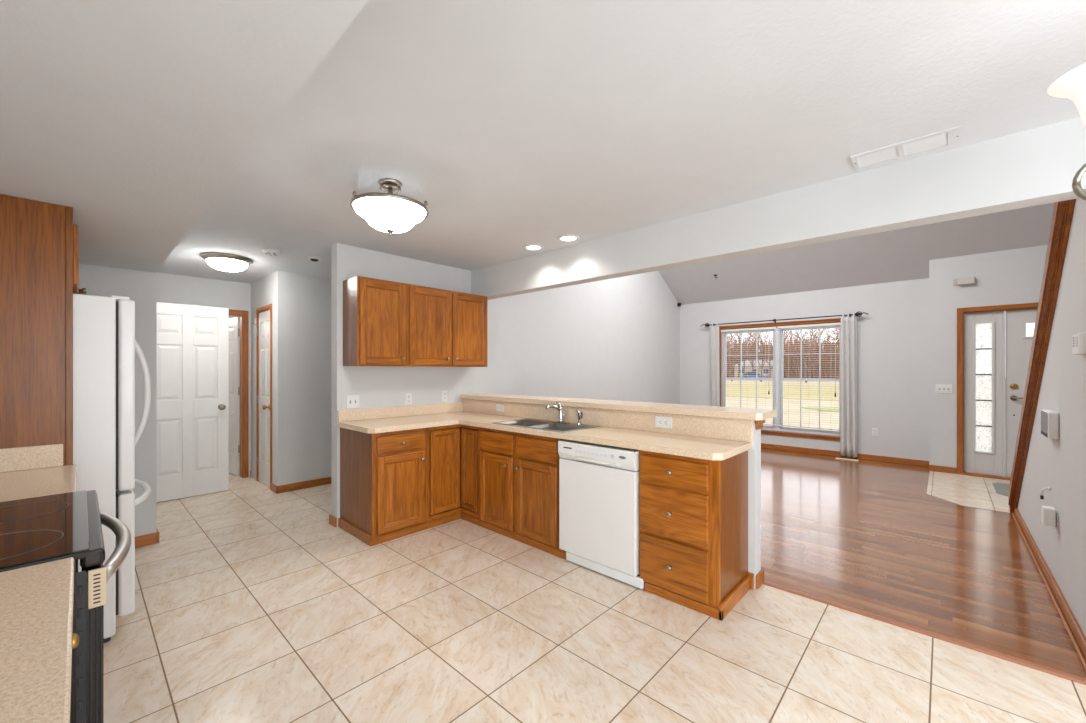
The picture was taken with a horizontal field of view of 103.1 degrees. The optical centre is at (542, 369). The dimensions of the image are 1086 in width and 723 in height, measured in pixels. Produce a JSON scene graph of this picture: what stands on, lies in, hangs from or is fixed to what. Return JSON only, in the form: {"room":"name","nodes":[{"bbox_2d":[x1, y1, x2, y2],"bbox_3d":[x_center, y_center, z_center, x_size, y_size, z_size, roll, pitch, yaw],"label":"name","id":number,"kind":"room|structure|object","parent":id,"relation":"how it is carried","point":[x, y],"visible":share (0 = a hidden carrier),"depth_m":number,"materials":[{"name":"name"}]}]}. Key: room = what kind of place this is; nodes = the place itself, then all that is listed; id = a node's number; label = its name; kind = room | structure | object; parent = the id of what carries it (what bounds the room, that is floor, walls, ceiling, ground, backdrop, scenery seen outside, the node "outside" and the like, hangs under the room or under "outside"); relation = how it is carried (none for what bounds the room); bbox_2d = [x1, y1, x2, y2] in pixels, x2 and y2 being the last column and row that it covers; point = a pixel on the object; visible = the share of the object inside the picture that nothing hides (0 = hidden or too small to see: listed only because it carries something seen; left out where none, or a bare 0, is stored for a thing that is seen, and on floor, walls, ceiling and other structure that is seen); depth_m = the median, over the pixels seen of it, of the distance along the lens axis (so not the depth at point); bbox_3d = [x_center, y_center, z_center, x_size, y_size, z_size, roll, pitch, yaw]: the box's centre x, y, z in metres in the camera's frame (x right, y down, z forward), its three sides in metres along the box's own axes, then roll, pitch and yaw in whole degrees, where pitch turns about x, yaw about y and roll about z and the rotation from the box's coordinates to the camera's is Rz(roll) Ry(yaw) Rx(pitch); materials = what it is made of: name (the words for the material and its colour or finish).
{"room":"kitchen","nodes":[
{"label":"kitchen","id":0,"kind":"room"},
{"bbox_2d":[79,264,156,536],"bbox_3d":[-4.152,0.130,3.700,2.080,2.450,1.060,0,0,43],"label":"wall","id":1,"kind":"structure","parent":0,"point":[140,287],"depth_m":3.32,"materials":[{"name":"paint"}]},
{"bbox_2d":[135,529,158,547],"bbox_3d":[-3.151,1.313,3.325,0.136,0.083,0.276,0,0,43],"label":"baseboard","id":2,"kind":"structure","parent":1,"relation":"attached to","point":[153,538],"depth_m":3.33,"materials":[{"name":"brown wood"}]},
{"bbox_2d":[157,302,228,501],"bbox_3d":[-3.780,0.326,4.575,0.176,2.035,0.722,0,0,43],"label":"door","id":3,"kind":"structure","parent":1,"relation":"in","point":[192,340],"depth_m":4.58,"materials":[{"name":"white paint"}]},
{"bbox_2d":[0,0,368,272],"bbox_3d":[-0.786,-0.927,0.564,7.120,0.335,1.055,0,0,43],"label":"ceiling","id":4,"kind":"structure","parent":0,"point":[131,116],"depth_m":1.22,"materials":[{"name":"paint"}]},
{"bbox_2d":[157,272,250,476],"bbox_3d":[-4.081,0.130,5.170,0.120,2.450,1.190,0,0,43],"label":"wall","id":5,"kind":"structure","parent":0,"point":[171,288],"depth_m":5.16,"materials":[{"name":"paint"}]},
{"bbox_2d":[229,317,239,474],"bbox_3d":[-4.160,0.333,5.732,0.786,2.020,0.178,0,0,28],"label":"door","id":6,"kind":"structure","parent":5,"relation":"in","point":[234,323],"depth_m":5.55,"materials":[{"name":"white paint"}]},
{"bbox_2d":[229,309,248,477],"bbox_3d":[-4.075,0.303,5.161,0.141,2.103,0.901,0,0,43],"label":"trim","id":7,"kind":"structure","parent":5,"relation":"attached to","point":[244,315],"depth_m":5.43,"materials":[{"name":"brown wood"}]},
{"bbox_2d":[251,270,330,485],"bbox_3d":[-2.048,0.130,6.468,1.090,2.450,3.720,0,0,43],"label":"wall","id":8,"kind":"structure","parent":0,"point":[301,303],"depth_m":4.94,"materials":[{"name":"paint"}]},
{"bbox_2d":[252,310,269,486],"bbox_3d":[-3.295,0.328,5.067,0.517,2.035,0.106,0,0,43],"label":"door","id":9,"kind":"structure","parent":8,"relation":"in","point":[263,331],"depth_m":5.08,"materials":[{"name":"white paint"}]},
{"bbox_2d":[256,303,271,489],"bbox_3d":[-3.267,0.301,5.087,0.620,2.107,0.063,0,0,43],"label":"trim","id":10,"kind":"structure","parent":8,"relation":"attached to","point":[267,307],"depth_m":5.24,"materials":[{"name":"wood"}]},
{"bbox_2d":[271,477,330,493],"bbox_3d":[-1.714,1.313,6.146,0.196,0.083,3.736,0,0,43],"label":"baseboard","id":11,"kind":"structure","parent":8,"relation":"attached to","point":[322,481],"depth_m":4.89,"materials":[{"name":"brown wood"}]},
{"bbox_2d":[331,243,679,526],"bbox_3d":[0.476,-0.787,6.223,0.120,4.284,6.740,0,0,43],"label":"wall","id":12,"kind":"structure","parent":0,"point":[618,339],"depth_m":5.56,"materials":[{"name":"paint"}]},
{"bbox_2d":[329,514,336,526],"bbox_3d":[-0.574,1.313,5.106,0.136,0.083,3.706,0,0,43],"label":"baseboard","id":13,"kind":"structure","parent":12,"relation":"attached to","point":[332,520],"depth_m":3.74,"materials":[{"name":"brown wood"}]},
{"bbox_2d":[346,395,358,408],"bbox_3d":[-1.677,0.280,3.807,0.018,0.115,0.115,0,0,43],"label":"light switch","id":14,"kind":"object","parent":12,"relation":"attached to","point":[352,401],"visible":1,"depth_m":3.81,"materials":[{"name":"white plastic"}]},
{"bbox_2d":[343,276,406,365],"bbox_3d":[-1.467,-0.405,3.799,0.336,0.746,0.447,0,0,43],"label":"upper cabinet","id":15,"kind":"object","parent":12,"relation":"attached to","point":[374,310],"visible":1,"depth_m":3.68,"materials":[{"name":"brown wood"}]},
{"bbox_2d":[338,402,462,421],"bbox_3d":[-1.313,0.398,4.197,0.019,0.098,1.327,0,0,43],"label":"backsplash","id":16,"kind":"structure","parent":12,"relation":"attached to","point":[399,411],"depth_m":4.11,"materials":[{"name":"laminate"}]},
{"bbox_2d":[405,393,411,404],"bbox_3d":[-1.311,0.283,4.207,0.009,0.115,0.070,0,0,43],"label":"wall outlet","id":17,"kind":"object","parent":12,"relation":"attached to","point":[408,396],"visible":1,"depth_m":4.20,"materials":[{"name":"white plastic"}]},
{"bbox_2d":[406,284,486,366],"bbox_3d":[-0.995,-0.405,4.307,0.336,0.746,0.937,0,0,43],"label":"upper cabinet","id":18,"kind":"object","parent":12,"relation":"attached to","point":[446,328],"visible":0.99,"depth_m":4.18,"materials":[{"name":"brown wood"}]},
{"bbox_2d":[104,473,1085,722],"bbox_3d":[-0.844,1.415,3.791,12.000,0.120,6.200,0,0,43],"label":"floor tile","id":19,"kind":"structure","parent":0,"point":[251,606],"depth_m":2.10,"materials":[{"name":"tile"}]},
{"bbox_2d":[0,194,72,465],"bbox_3d":[-2.416,0.298,1.792,0.029,2.113,0.623,0,0,43],"label":"panel","id":20,"kind":"object","parent":19,"relation":"on","point":[36,237],"visible":0.58,"depth_m":1.93,"materials":[{"name":"brown wood"}]},
{"bbox_2d":[0,490,130,722],"bbox_3d":[-1.568,0.894,1.098,0.764,0.922,0.750,0,0,43],"label":"electric range","id":21,"kind":"object","parent":19,"relation":"on","point":[43,529],"visible":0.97,"depth_m":1.06,"materials":[{"name":"black ceramic"}]},
{"bbox_2d":[72,633,78,648],"bbox_3d":[-1.029,0.919,0.516,0.802,0.872,0.644,0,0,43],"label":"base cabinet","id":22,"kind":"object","parent":19,"relation":"on","point":[75,638],"visible":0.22,"depth_m":0.88,"materials":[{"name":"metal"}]},
{"bbox_2d":[0,557,73,722],"bbox_3d":[-1.033,0.412,0.512,0.810,0.138,0.639,0,0,43],"label":"countertop","id":23,"kind":"structure","parent":22,"relation":"on","point":[36,601],"depth_m":0.70,"materials":[{"name":"laminate"}]},
{"bbox_2d":[73,294,150,642],"bbox_3d":[-2.629,0.491,2.255,0.878,1.728,0.920,0,0,43],"label":"refrigerator","id":24,"kind":"object","parent":19,"relation":"on","point":[105,438],"visible":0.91,"depth_m":2.13,"materials":[{"name":"white metal"}]},
{"bbox_2d":[338,427,427,545],"bbox_3d":[-1.362,0.922,3.684,0.647,0.866,0.501,0,0,43],"label":"base cabinet","id":25,"kind":"object","parent":19,"relation":"on","point":[383,475],"visible":1,"depth_m":3.48,"materials":[{"name":"brown wood"}]},
{"bbox_2d":[336,399,752,459],"bbox_3d":[-0.239,0.399,3.191,2.963,0.177,1.337,0,0,43],"label":"countertop","id":26,"kind":"structure","parent":25,"relation":"on","point":[701,437],"depth_m":3.27,"materials":[{"name":"laminate"}]},
{"bbox_2d":[493,418,599,431],"bbox_3d":[0.010,0.530,3.512,0.800,0.174,0.445,0,0,43],"label":"sink","id":27,"kind":"object","parent":26,"relation":"in","point":[527,423],"visible":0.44,"depth_m":3.54,"materials":[{"name":"metal"}]},
{"bbox_2d":[576,409,582,424],"bbox_3d":[0.294,0.380,3.488,0.043,0.126,0.050,0,0,28],"label":"sprayer","id":28,"kind":"object","parent":27,"relation":"on","point":[580,414],"visible":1,"depth_m":3.48,"materials":[{"name":"silver metal"}]},
{"bbox_2d":[545,402,569,423],"bbox_3d":[0.110,0.357,3.587,0.170,0.172,0.164,0,0,43],"label":"faucet","id":29,"kind":"object","parent":26,"relation":"on","point":[560,408],"visible":1,"depth_m":3.61,"materials":[{"name":"silver metal"}]},
{"bbox_2d":[655,416,671,428],"bbox_3d":[0.854,0.371,3.057,0.130,0.080,0.009,0,0,43],"label":"wall outlet","id":30,"kind":"object","parent":26,"relation":"attached to","point":[661,422],"visible":1,"depth_m":3.06,"materials":[{"name":"white plastic"}]},
{"bbox_2d":[426,424,478,528],"bbox_3d":[-0.837,0.922,4.092,0.860,0.866,0.828,0,0,43],"label":"base cabinet","id":31,"kind":"object","parent":19,"relation":"on","point":[452,451],"visible":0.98,"depth_m":3.82,"materials":[{"name":"brown wood"}]},
{"bbox_2d":[478,427,565,559],"bbox_3d":[-0.047,0.922,3.570,1.008,0.866,0.517,0,0,43],"label":"base cabinet","id":32,"kind":"object","parent":19,"relation":"on","point":[519,472],"visible":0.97,"depth_m":3.38,"materials":[{"name":"brown wood"}]},
{"bbox_2d":[558,439,643,588],"bbox_3d":[0.520,0.927,3.032,0.666,0.855,0.512,0,0,43],"label":"dishwasher","id":33,"kind":"object","parent":19,"relation":"on","point":[599,484],"visible":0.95,"depth_m":2.83,"materials":[{"name":"metal"}]},
{"bbox_2d":[639,450,753,620],"bbox_3d":[0.940,0.922,2.663,0.529,0.866,0.533,0,0,43],"label":"base cabinet","id":34,"kind":"object","parent":19,"relation":"on","point":[693,512],"visible":0.99,"depth_m":2.49,"materials":[{"name":"brown wood"}]},
{"bbox_3d":[-2.145,0.919,1.555,0.684,0.872,0.644,0,0,43],"label":"base cabinet","id":35,"kind":"object","parent":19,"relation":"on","visible":0},
{"bbox_2d":[0,444,76,501],"bbox_3d":[-2.149,0.410,1.551,0.692,0.142,0.639,0,0,43],"label":"countertop","id":36,"kind":"structure","parent":35,"relation":"on","point":[30,471],"depth_m":1.84,"materials":[{"name":"laminate"}]},
{"bbox_2d":[157,0,1085,283],"bbox_3d":[0.142,-1.145,2.942,9.400,0.100,6.100,0,0,43],"label":"ceiling","id":37,"kind":"structure","parent":0,"point":[517,124],"depth_m":1.83,"materials":[{"name":"paint"}]},
{"bbox_2d":[200,252,252,272],"bbox_3d":[-3.085,-1.024,4.216,0.420,0.142,0.420,0,0,43],"label":"ceiling light","id":38,"kind":"object","parent":37,"relation":"attached to","point":[226,262],"visible":1,"depth_m":4.11,"materials":[{"name":"white glass"}]},
{"bbox_2d":[262,248,279,254],"bbox_3d":[-2.484,-1.076,3.937,0.140,0.038,0.140,0,0,43],"label":"smoke detector","id":39,"kind":"object","parent":37,"relation":"attached to","point":[270,251],"visible":1,"depth_m":3.90,"materials":[{"name":"white plastic"}]},
{"bbox_2d":[350,178,428,235],"bbox_3d":[-0.898,-0.940,2.521,0.434,0.310,0.446,0,0,43],"label":"ceiling light","id":40,"kind":"object","parent":37,"relation":"attached to","point":[389,212],"visible":1,"depth_m":2.42,"materials":[{"name":"white glass"}]},
{"bbox_2d":[523,244,543,250],"bbox_3d":[-0.085,-1.091,3.842,0.183,0.008,0.183,0,0,43],"label":"recessed light","id":41,"kind":"object","parent":37,"relation":"in","point":[531,247],"visible":1,"depth_m":3.83,"materials":[{"name":"white glass"}]},
{"bbox_2d":[557,235,579,241],"bbox_3d":[0.211,-1.091,3.574,0.183,0.008,0.183,0,0,43],"label":"recessed light","id":42,"kind":"object","parent":37,"relation":"in","point":[564,238],"visible":1,"depth_m":3.57,"materials":[{"name":"white glass"}]},
{"bbox_2d":[471,117,1085,299],"bbox_3d":[1.296,-1.087,2.919,5.580,0.615,0.140,0,0,43],"label":"beam","id":43,"kind":"structure","parent":37,"relation":"attached to","point":[1037,166],"depth_m":2.46,"materials":[{"name":"paint"}]},
{"bbox_2d":[1072,163,1085,199],"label":"chandelier","id":44,"kind":"object","parent":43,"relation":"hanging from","point":[1076,183],"depth_m":1.21,"materials":[{"name":"silver metal"}]},
{"bbox_2d":[850,125,961,169],"bbox_3d":[1.787,-1.090,2.136,0.410,0.010,0.192,0,0,43],"label":"ceiling vent","id":45,"kind":"object","parent":37,"relation":"in","point":[952,136],"visible":1,"depth_m":2.12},
{"bbox_2d":[1047,63,1085,127],"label":"chandelier","id":46,"kind":"object","parent":37,"relation":"hanging from","point":[1070,84],"depth_m":1.19,"materials":[{"name":"white glass"}]},
{"bbox_2d":[748,420,760,588],"bbox_3d":[0.261,0.831,3.719,2.975,1.049,0.116,0,0,43],"label":"wall","id":47,"kind":"structure","parent":0,"point":[754,454],"depth_m":2.68,"materials":[{"name":"paint"}]},
{"bbox_2d":[463,399,752,441],"bbox_3d":[0.217,0.379,3.667,2.944,0.137,0.018,0,0,43],"label":"backsplash","id":48,"kind":"structure","parent":47,"relation":"attached to","point":[699,426],"depth_m":3.26,"materials":[{"name":"laminate"}]},
{"bbox_2d":[459,393,776,419],"bbox_3d":[0.328,0.284,3.755,3.025,0.042,0.365,0,0,43],"label":"bar","id":49,"kind":"object","parent":47,"relation":"on","point":[666,408],"visible":1,"depth_m":3.22,"materials":[{"name":"laminate"}]},
{"bbox_2d":[756,569,763,588],"bbox_3d":[0.286,1.313,3.712,2.961,0.083,0.125,0,0,43],"label":"baseboard","id":50,"kind":"structure","parent":47,"relation":"attached to","point":[760,576],"depth_m":2.69,"materials":[{"name":"brown wood"}]},
{"bbox_2d":[755,420,764,429],"bbox_3d":[1.358,0.338,2.697,0.024,0.064,0.134,0,0,43],"label":"trim","id":51,"kind":"structure","parent":47,"relation":"attached to","point":[758,423],"depth_m":2.67,"materials":[{"name":"brown wood"}]},
{"bbox_2d":[680,278,928,460],"bbox_3d":[4.066,-0.095,7.376,3.805,2.900,0.160,0,0,43],"label":"wall","id":52,"kind":"structure","parent":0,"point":[893,338],"depth_m":6.48,"materials":[{"name":"paint"}]},
{"bbox_2d":[721,327,775,425],"bbox_3d":[3.637,0.104,7.673,0.932,1.691,0.046,0,0,43],"label":"window blind","id":53,"kind":"object","parent":52,"relation":"attached to","point":[761,328],"visible":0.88,"depth_m":7.71,"materials":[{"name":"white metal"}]},
{"bbox_2d":[719,318,840,440],"bbox_3d":[4.013,0.152,7.374,1.990,1.925,0.155,0,0,43],"label":"window","id":54,"kind":"structure","parent":52,"relation":"attached to","point":[778,340],"depth_m":7.35,"materials":[{"name":"plastic"}]},
{"bbox_2d":[740,380,756,407],"bbox_3d":[3.678,0.568,7.717,0.281,0.797,0.016,0,0,43],"label":"grille","id":55,"kind":"object","parent":54,"relation":"attached to","point":[740,380],"depth_m":7.62,"materials":[{"name":"plastic"}]},
{"bbox_2d":[726,332,772,377],"bbox_3d":[3.698,-0.265,7.739,0.795,0.812,0.016,0,0,43],"label":"grille","id":56,"kind":"object","parent":54,"relation":"attached to","point":[756,355],"depth_m":7.82,"materials":[{"name":"plastic"}]},
{"bbox_2d":[783,329,830,377],"bbox_3d":[4.398,-0.265,7.088,0.801,0.812,0.016,0,0,43],"label":"grille","id":57,"kind":"object","parent":54,"relation":"attached to","point":[819,353],"depth_m":7.15,"materials":[{"name":"plastic"}]},
{"bbox_2d":[800,380,819,429],"bbox_3d":[4.378,0.568,7.066,0.283,0.797,0.016,0,0,43],"label":"grille","id":58,"kind":"object","parent":54,"relation":"attached to","point":[812,380],"depth_m":7.06,"materials":[{"name":"plastic"}]},
{"bbox_2d":[701,312,867,326],"bbox_3d":[3.938,-0.840,7.307,2.548,0.084,0.116,0,0,43],"label":"curtain rod","id":59,"kind":"object","parent":52,"relation":"attached to","point":[857,314],"visible":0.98,"depth_m":7.12,"materials":[{"name":"brown metal"}]},
{"bbox_2d":[710,323,719,405],"bbox_3d":[3.173,0.220,7.976,0.176,2.170,0.077,0,0,43],"label":"curtain","id":60,"kind":"object","parent":59,"relation":"hanging from","point":[714,330],"visible":0.69,"depth_m":7.98,"materials":[{"name":"white fabric"}]},
{"bbox_2d":[840,313,857,456],"bbox_3d":[4.673,0.228,6.593,0.220,2.185,0.072,0,0,43],"label":"curtain","id":61,"kind":"object","parent":59,"relation":"hanging from","point":[848,382],"visible":1,"depth_m":6.58,"materials":[{"name":"white fabric"}]},
{"bbox_2d":[777,323,840,430],"bbox_3d":[4.336,0.104,7.022,0.938,1.691,0.046,0,0,43],"label":"window blind","id":62,"kind":"object","parent":52,"relation":"attached to","point":[825,324],"visible":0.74,"depth_m":6.99,"materials":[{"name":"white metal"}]},
{"bbox_2d":[761,443,928,466],"bbox_3d":[4.050,1.313,7.271,3.685,0.083,0.016,0,0,43],"label":"baseboard","id":63,"kind":"structure","parent":52,"relation":"attached to","point":[763,445],"depth_m":6.62,"materials":[{"name":"brown wood"}]},
{"bbox_2d":[658,203,1053,304],"bbox_3d":[3.043,-2.042,4.886,5.700,1.774,5.300,0,0,43],"label":"sloped ceiling","id":64,"kind":"structure","parent":0,"point":[904,254],"depth_m":6.20,"materials":[{"name":"paint"}]},
{"bbox_2d":[761,448,1085,677],"bbox_3d":[2.996,1.415,4.834,5.700,0.120,5.240,0,0,43],"label":"floor","id":65,"kind":"structure","parent":0,"point":[866,535],"depth_m":3.13,"materials":[{"name":"laminate"}]},
{"bbox_2d":[763,580,1085,684],"bbox_3d":[1.897,1.349,2.292,1.334,0.011,0.050,0,0,43],"label":"trim","id":66,"kind":"structure","parent":65,"relation":"on","point":[1071,677],"depth_m":2.17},
{"bbox_2d":[927,471,1009,512],"bbox_3d":[5.228,1.358,4.533,1.760,0.014,1.760,0,0,43],"label":"floor","id":67,"kind":"structure","parent":0,"point":[964,490],"depth_m":4.83,"materials":[{"name":"tile"}]},
{"bbox_2d":[992,482,1009,495],"bbox_3d":[5.455,1.346,4.636,0.830,0.010,0.700,0,0,43],"label":"door mat","id":68,"kind":"object","parent":67,"relation":"on","point":[1000,488],"visible":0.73,"depth_m":4.88,"materials":[{"name":"grey fabric"}]},
{"bbox_2d":[929,245,1047,467],"bbox_3d":[6.047,-0.170,5.321,1.895,3.050,0.470,0,0,43],"label":"wall","id":69,"kind":"structure","parent":0,"point":[1013,276],"depth_m":5.63,"materials":[{"name":"paint"}]},
{"bbox_2d":[929,465,956,473],"bbox_3d":[5.285,1.313,5.698,0.265,0.083,0.016,0,0,43],"label":"baseboard","id":70,"kind":"structure","parent":69,"relation":"attached to","point":[936,468],"depth_m":5.69,"materials":[{"name":"brown wood"}]},
{"bbox_2d":[936,384,952,392],"bbox_3d":[5.294,0.250,5.689,0.165,0.115,0.018,0,0,43],"label":"light switch","id":71,"kind":"object","parent":69,"relation":"attached to","point":[939,388],"visible":1,"depth_m":5.69,"materials":[{"name":"white plastic"}]},
{"bbox_2d":[953,276,974,284],"bbox_3d":[5.420,-1.145,5.546,0.200,0.090,0.055,0,0,43],"label":"door chime","id":72,"kind":"object","parent":69,"relation":"attached to","point":[964,280],"visible":1,"depth_m":5.52,"materials":[{"name":"white plastic"}]},
{"bbox_2d":[957,472,1010,479],"bbox_3d":[5.968,1.341,5.180,1.440,0.028,0.205,0,0,43],"label":"trim","id":73,"kind":"structure","parent":69,"relation":"attached to","point":[964,473],"depth_m":5.42,"materials":[{"name":"brown wood"}]},
{"bbox_2d":[964,310,1005,476],"bbox_3d":[5.614,0.295,5.485,0.367,2.080,0.080,0,0,43],"label":"window","id":74,"kind":"structure","parent":69,"relation":"in","point":[984,344],"depth_m":5.48,"materials":[{"name":"glass"}]},
{"bbox_2d":[957,302,1038,472],"bbox_3d":[5.948,0.276,5.160,1.436,2.158,0.141,0,0,43],"label":"trim","id":75,"kind":"structure","parent":69,"relation":"attached to","point":[960,311],"depth_m":5.57,"materials":[{"name":"brown wood"}]},
{"bbox_2d":[1006,309,1036,476],"bbox_3d":[6.070,0.295,5.016,0.930,2.060,0.095,0,0,43],"label":"door","id":76,"kind":"structure","parent":69,"relation":"in","point":[1020,324],"depth_m":5.28,"materials":[{"name":"paint"}]},
{"bbox_2d":[1017,198,1085,636],"bbox_3d":[3.460,-0.018,2.907,0.115,2.746,3.070,0,0,43],"label":"wall","id":77,"kind":"structure","parent":0,"point":[1060,464],"depth_m":2.36,"materials":[{"name":"paint"}]},
{"bbox_2d":[1008,199,1075,513],"bbox_3d":[3.472,-0.088,2.925,0.211,2.887,3.092,0,0,43],"label":"trim","id":78,"kind":"structure","parent":77,"relation":"attached to","point":[1062,216],"depth_m":2.79,"materials":[{"name":"brown wood"}]},
{"bbox_2d":[1012,508,1085,669],"bbox_3d":[3.429,1.313,2.980,0.030,0.083,2.935,0,0,43],"label":"baseboard","id":79,"kind":"structure","parent":77,"relation":"attached to","point":[1075,632],"depth_m":2.51,"materials":[{"name":"brown wood"}]},
{"bbox_2d":[1041,409,1058,439],"bbox_3d":[3.098,0.330,2.636,0.044,0.160,0.270,0,0,43],"label":"panel","id":80,"kind":"object","parent":77,"relation":"attached to","point":[1049,418],"visible":1,"depth_m":2.55,"materials":[{"name":"white plastic"}]},
{"bbox_2d":[1055,512,1058,534],"bbox_3d":[3.057,0.910,2.565,0.009,0.120,0.075,0,0,43],"label":"wall outlet","id":81,"kind":"object","parent":77,"relation":"attached to","point":[1057,514],"visible":0.7,"depth_m":2.54,"materials":[{"name":"white plastic"}]},
{"bbox_2d":[1041,506,1055,526],"bbox_3d":[3.036,0.877,2.588,0.050,0.105,0.075,0,0,43],"label":"plug adapter","id":82,"kind":"object","parent":81,"relation":"attached to","point":[1048,514],"visible":1,"depth_m":2.57,"materials":[{"name":"white plastic"}]},
{"bbox_2d":[1072,333,1085,354],"bbox_3d":[2.578,-0.125,2.068,0.033,0.100,0.140,0,0,43],"label":"thermostat","id":83,"kind":"object","parent":77,"relation":"attached to","point":[1079,339],"visible":1,"depth_m":2.03,"materials":[{"name":"white plastic"}]},
{"bbox_3d":[-1.186,0.130,0.134,7.360,2.450,0.120,0,0,43],"label":"wall","id":84,"kind":"structure","parent":0,"visible":0},
{"bbox_2d":[73,225,86,294],"bbox_3d":[-2.748,-0.577,2.134,0.919,0.363,0.670,0,0,43],"label":"upper cabinet","id":85,"kind":"object","parent":84,"relation":"attached to","point":[76,290],"visible":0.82,"depth_m":2.05,"materials":[{"name":"brown wood"}]},
{"label":"outside","id":86,"kind":"structure","parent":0,"visible":0},
{"bbox_2d":[726,380,984,451],"bbox_3d":[27.771,1.905,95.906,210.000,0.200,161.740,0,0,43],"label":"ground","id":87,"kind":"structure","parent":86,"point":[746,402],"depth_m":21.31,"materials":[{"name":"plant"}]},
{"bbox_2d":[727,334,744,380],"bbox_3d":[29.822,-2.461,67.692,5.448,8.543,6.211,0,0,-11],"label":"bare tree","id":88,"kind":"object","parent":87,"relation":"on","point":[729,348],"visible":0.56,"depth_m":67.17,"materials":[{"name":"brown plant"}]},
{"bbox_2d":[727,332,759,376],"bbox_3d":[38.682,-5.559,84.658,10.765,14.751,11.245,0,0,2],"label":"bare tree","id":89,"kind":"object","parent":87,"relation":"on","point":[734,338],"visible":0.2,"depth_m":85.31,"materials":[{"name":"brown plant"}]},
{"bbox_2d":[731,331,772,381],"bbox_3d":[32.678,-3.842,65.479,7.773,11.311,8.095,0,0,26],"label":"bare tree","id":90,"kind":"object","parent":87,"relation":"on","point":[754,343],"visible":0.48,"depth_m":66.29,"materials":[{"name":"brown plant"}]},
{"bbox_2d":[733,360,772,377],"bbox_3d":[45.138,-0.145,90.496,8.300,3.900,6.800,0,0,43],"label":"house","id":91,"kind":"structure","parent":87,"relation":"on","point":[765,372],"depth_m":88.18,"materials":[{"name":"beige brick"}]},
{"bbox_2d":[759,332,785,377],"bbox_3d":[42.591,-3.251,81.075,6.488,10.119,6.949,0,0,-1],"label":"bare tree","id":92,"kind":"object","parent":87,"relation":"on","point":[767,332],"visible":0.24,"depth_m":81.22,"materials":[{"name":"brown plant"}]},
{"bbox_2d":[727,336,839,378],"bbox_3d":[56.117,-3.138,98.825,51.005,9.886,29.752,0,0,43],"label":"brush","id":93,"kind":"object","parent":87,"relation":"on","point":[788,362],"visible":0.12,"depth_m":91.39,"materials":[{"name":"brown plant"}]},
{"bbox_2d":[784,329,821,377],"bbox_3d":[45.270,-4.484,77.848,9.193,12.598,9.604,0,0,-21],"label":"bare tree","id":94,"kind":"object","parent":87,"relation":"on","point":[806,333],"visible":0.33,"depth_m":77.12,"materials":[{"name":"brown plant"}]},
{"bbox_2d":[784,329,832,382],"bbox_3d":[36.275,-3.123,59.806,6.846,9.862,5.686,0,0,29],"label":"bare tree","id":95,"kind":"object","parent":87,"relation":"on","point":[797,334],"visible":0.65,"depth_m":59.48,"materials":[{"name":"brown plant"}]},
{"bbox_2d":[787,328,830,377],"bbox_3d":[49.517,-4.312,79.647,9.112,12.249,9.109,0,0,-17],"label":"bare tree","id":96,"kind":"object","parent":87,"relation":"on","point":[808,361],"visible":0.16,"depth_m":79.36,"materials":[{"name":"brown plant"}]},
{"bbox_2d":[798,329,839,377],"bbox_3d":[47.833,-3.925,75.421,8.375,11.477,8.749,0,0,6],"label":"bare tree","id":97,"kind":"object","parent":87,"relation":"on","point":[816,365],"visible":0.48,"depth_m":74.61,"materials":[{"name":"brown plant"}]},
{"bbox_2d":[811,328,839,362],"bbox_3d":[42.784,-2.999,61.173,6.135,9.621,6.995,0,0,-16],"label":"bare tree","id":98,"kind":"object","parent":87,"relation":"on","point":[824,328],"visible":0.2,"depth_m":61.87,"materials":[{"name":"brown plant"}]},
{"bbox_2d":[812,328,839,377],"bbox_3d":[49.484,-3.719,72.919,7.089,11.056,7.592,0,0,21],"label":"bare tree","id":99,"kind":"object","parent":87,"relation":"on","point":[825,345],"visible":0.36,"depth_m":72.75,"materials":[{"name":"brown plant"}]},
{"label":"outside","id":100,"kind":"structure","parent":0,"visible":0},
{"bbox_2d":[726,383,838,400],"bbox_3d":[-2.290,1.795,63.598,170.000,0.020,30.000,0,0,43],"label":"ground","id":101,"kind":"structure","parent":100,"point":[747,390],"depth_m":35.79,"materials":[{"name":"plant"}]},
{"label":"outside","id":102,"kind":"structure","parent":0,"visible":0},
{"bbox_2d":[801,407,838,411],"bbox_3d":[14.397,1.790,19.045,5.178,0.030,2.785,0,0,37],"label":"ground patch","id":103,"kind":"structure","parent":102,"point":[821,408],"depth_m":19.87,"materials":[{"name":"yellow plant"}]},
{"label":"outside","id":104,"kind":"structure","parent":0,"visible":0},
{"bbox_2d":[726,379,838,381],"bbox_3d":[23.595,1.790,91.418,150.000,0.030,8.000,0,0,43],"label":"road","id":105,"kind":"structure","parent":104,"point":[726,379],"depth_m":72.86,"materials":[{"name":"grey asphalt"}]},
{"bbox_2d":[727,333,762,372],"bbox_3d":[38.320,-4.319,82.502,8.416,12.255,7.858,0,0,16],"label":"bare tree","id":106,"kind":"object","parent":105,"relation":"on","point":[737,333],"visible":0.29,"depth_m":82.16,"materials":[{"name":"brown plant"}]},
{"bbox_2d":[736,332,764,371],"bbox_3d":[38.769,-3.796,78.921,8.342,11.217,8.344,0,0,-17],"label":"bare tree","id":107,"kind":"object","parent":105,"relation":"on","point":[751,352],"visible":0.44,"depth_m":79.17,"materials":[{"name":"brown plant"}]},
{"bbox_2d":[742,372,768,377],"bbox_3d":[38.237,1.063,77.794,4.300,1.416,1.800,0,0,43],"label":"car","id":108,"kind":"object","parent":105,"relation":"on","point":[747,374],"visible":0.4,"depth_m":77.14,"materials":[{"name":"paint"}]},
{"bbox_2d":[755,331,800,359],"bbox_3d":[43.252,-5.345,77.742,10.647,14.318,10.651,0,0,-1],"label":"bare tree","id":109,"kind":"object","parent":105,"relation":"on","point":[784,331],"visible":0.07,"depth_m":78.41,"materials":[{"name":"brown plant"}]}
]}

